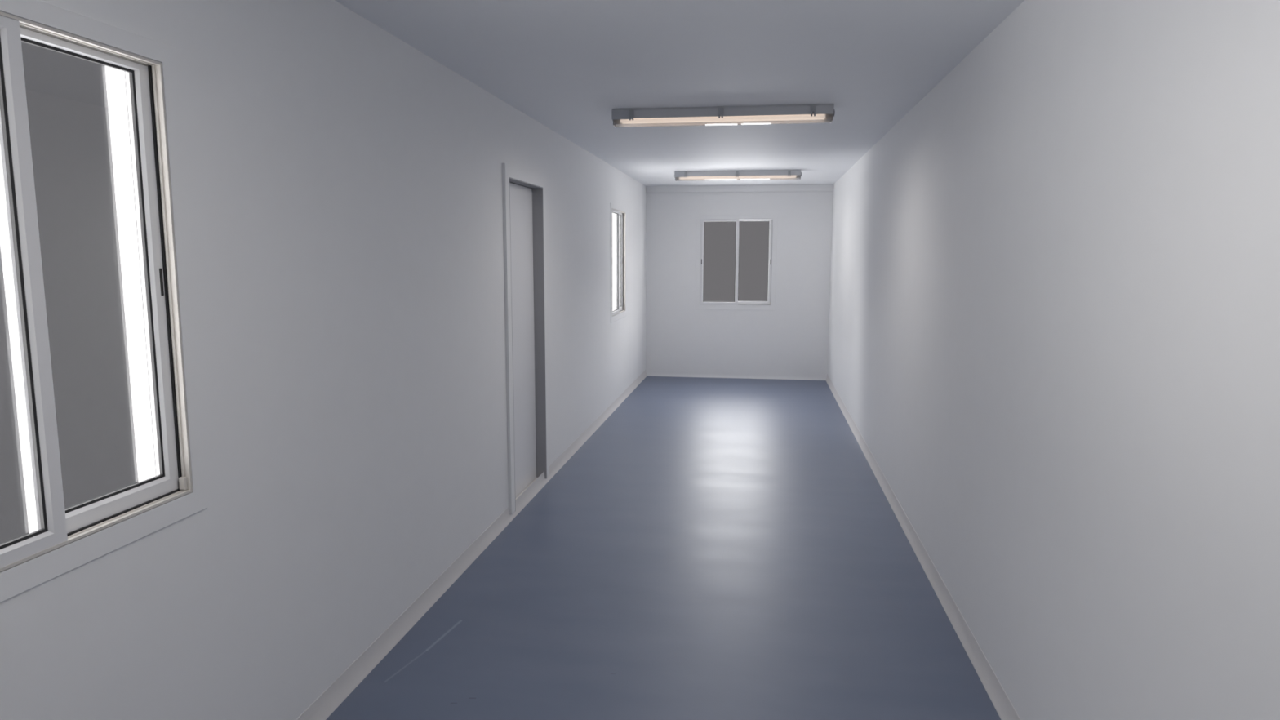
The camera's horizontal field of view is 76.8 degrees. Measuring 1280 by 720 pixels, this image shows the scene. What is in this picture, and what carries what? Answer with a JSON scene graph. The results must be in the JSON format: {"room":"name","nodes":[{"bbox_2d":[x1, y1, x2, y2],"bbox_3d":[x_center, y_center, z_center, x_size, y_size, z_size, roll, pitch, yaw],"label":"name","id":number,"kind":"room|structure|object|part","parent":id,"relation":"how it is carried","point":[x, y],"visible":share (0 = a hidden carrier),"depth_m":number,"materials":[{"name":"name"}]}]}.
{"room":"portable cabin interior","nodes":[
{"label":"portable cabin interior","id":0,"kind":"room"},
{"bbox_2d":[0,0,646,719],"bbox_3d":[-0.844,-0.235,4.534,0.130,2.400,11.968,1,8,8],"label":"wall","id":1,"kind":"structure","parent":0,"point":[344,189],"depth_m":2.67,"materials":[{"name":"paint"}]},
{"bbox_2d":[0,0,207,602],"bbox_3d":[-1.274,-0.133,1.610,0.139,1.171,0.924,1,8,8],"label":"window","id":2,"kind":"structure","parent":1,"relation":"in","point":[143,93],"depth_m":1.90,"materials":[{"name":"paint"}]},
{"bbox_3d":[-1.246,-0.109,1.418,0.022,1.050,0.439,1,8,8],"label":"sash","id":3,"kind":"part","parent":2,"relation":"part of","materials":[{"name":"white metal"}]},
{"bbox_2d":[296,369,646,719],"bbox_3d":[-0.774,0.914,4.674,0.016,0.085,11.708,1,8,8],"label":"baseboard","id":4,"kind":"structure","parent":1,"relation":"attached to","point":[339,691],"depth_m":3.59,"materials":[{"name":"plastic"}]},
{"bbox_2d":[502,163,549,514],"bbox_3d":[-0.761,-0.148,5.050,0.148,2.022,0.862,1,8,8],"label":"door","id":5,"kind":"structure","parent":1,"relation":"in","point":[524,192],"depth_m":5.18,"materials":[{"name":"grey laminate"}]},
{"bbox_3d":[-0.777,-0.113,5.057,0.040,1.935,0.704,1,8,8],"label":"panel","id":6,"kind":"part","parent":5,"relation":"part of","materials":[{"name":"laminate"}]},
{"bbox_2d":[610,203,626,323],"bbox_3d":[-0.282,-0.995,8.257,0.139,1.158,0.914,1,8,8],"label":"window","id":7,"kind":"structure","parent":1,"relation":"in","point":[618,218],"depth_m":8.38,"materials":[{"name":"paint"}]},
{"bbox_3d":[-0.253,-0.971,8.067,0.022,1.037,0.434,1,8,8],"label":"sash","id":8,"kind":"part","parent":7,"relation":"part of","materials":[{"name":"white metal"}]},
{"bbox_3d":[-0.226,-1.021,8.444,0.022,1.029,0.404,1,8,8],"label":"sash","id":9,"kind":"part","parent":7,"relation":"part of","materials":[{"name":"white metal"}]},
{"bbox_2d":[325,376,1000,719],"bbox_3d":[0.348,1.020,4.520,2.545,0.080,11.968,1,8,8],"label":"floor","id":10,"kind":"structure","parent":0,"point":[716,548],"depth_m":3.75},
{"bbox_2d":[334,0,1024,186],"bbox_3d":[0.353,-1.439,4.198,2.545,0.080,11.968,1,8,8],"label":"ceiling","id":11,"kind":"structure","parent":0,"point":[564,64],"depth_m":3.53,"materials":[{"name":"white paint"}]},
{"bbox_2d":[611,103,835,127],"bbox_3d":[0.474,-1.419,4.704,1.286,0.090,0.148,1,8,8],"label":"ceiling light","id":12,"kind":"object","parent":11,"relation":"attached to","point":[818,113],"visible":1,"depth_m":4.65,"materials":[{"name":"grey plastic"}]},
{"bbox_2d":[613,114,832,127],"bbox_3d":[0.474,-1.391,4.707,1.256,0.032,0.125,1,8,8],"label":"diffuser","id":13,"kind":"object","parent":12,"relation":"attached to","point":[620,120],"depth_m":4.67,"materials":[{"name":"white plastic"}]},
{"bbox_2d":[674,169,801,181],"bbox_3d":[0.991,-1.880,8.226,1.286,0.090,0.148,1,8,8],"label":"ceiling light","id":14,"kind":"object","parent":11,"relation":"attached to","point":[745,175],"visible":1,"depth_m":8.17,"materials":[{"name":"grey plastic"}]},
{"bbox_2d":[675,175,799,181],"bbox_3d":[0.991,-1.852,8.230,1.256,0.032,0.125,1,8,8],"label":"diffuser","id":15,"kind":"object","parent":14,"relation":"attached to","point":[677,178],"depth_m":8.19,"materials":[{"name":"white plastic"}]},
{"bbox_2d":[645,191,833,377],"bbox_3d":[1.217,-0.968,10.165,2.285,2.400,0.130,1,8,8],"label":"wall","id":16,"kind":"structure","parent":0,"point":[792,339],"depth_m":10.12,"materials":[{"name":"paint"}]},
{"bbox_2d":[695,214,777,310],"bbox_3d":[1.204,-1.221,10.133,0.994,1.180,0.139,1,8,8],"label":"window","id":17,"kind":"structure","parent":16,"relation":"in","point":[737,304],"depth_m":10.08,"materials":[{"name":"paint"}]},
{"bbox_3d":[0.993,-1.220,10.107,0.474,1.059,0.022,1,8,8],"label":"sash","id":18,"kind":"part","parent":17,"relation":"part of","materials":[{"name":"white metal"}]},
{"bbox_3d":[1.414,-1.215,10.075,0.444,1.051,0.022,1,8,8],"label":"sash","id":19,"kind":"part","parent":17,"relation":"part of","materials":[{"name":"white metal"}]},
{"bbox_2d":[646,373,826,380],"bbox_3d":[1.205,0.209,10.250,2.285,0.042,0.008,1,8,8],"label":"baseboard","id":20,"kind":"structure","parent":16,"relation":"attached to","point":[675,375],"depth_m":10.25,"materials":[{"name":"paint"}]},
{"bbox_2d":[646,184,833,193],"bbox_3d":[1.208,-2.104,9.939,2.285,0.088,0.024,1,8,8],"label":"trim","id":21,"kind":"structure","parent":16,"relation":"attached to","point":[771,188],"depth_m":9.93,"materials":[{"name":"white paint"}]},
{"bbox_2d":[826,0,1279,719],"bbox_3d":[1.545,-0.184,4.184,0.130,2.400,11.968,1,8,8],"label":"wall","id":22,"kind":"structure","parent":0,"point":[1054,321],"depth_m":2.09,"materials":[{"name":"paint"}]},
{"bbox_2d":[826,373,1020,719],"bbox_3d":[1.470,0.962,4.345,0.016,0.085,11.708,1,8,8],"label":"baseboard","id":23,"kind":"structure","parent":22,"relation":"attached to","point":[997,695],"depth_m":3.64,"materials":[{"name":"plastic"}]}
]}

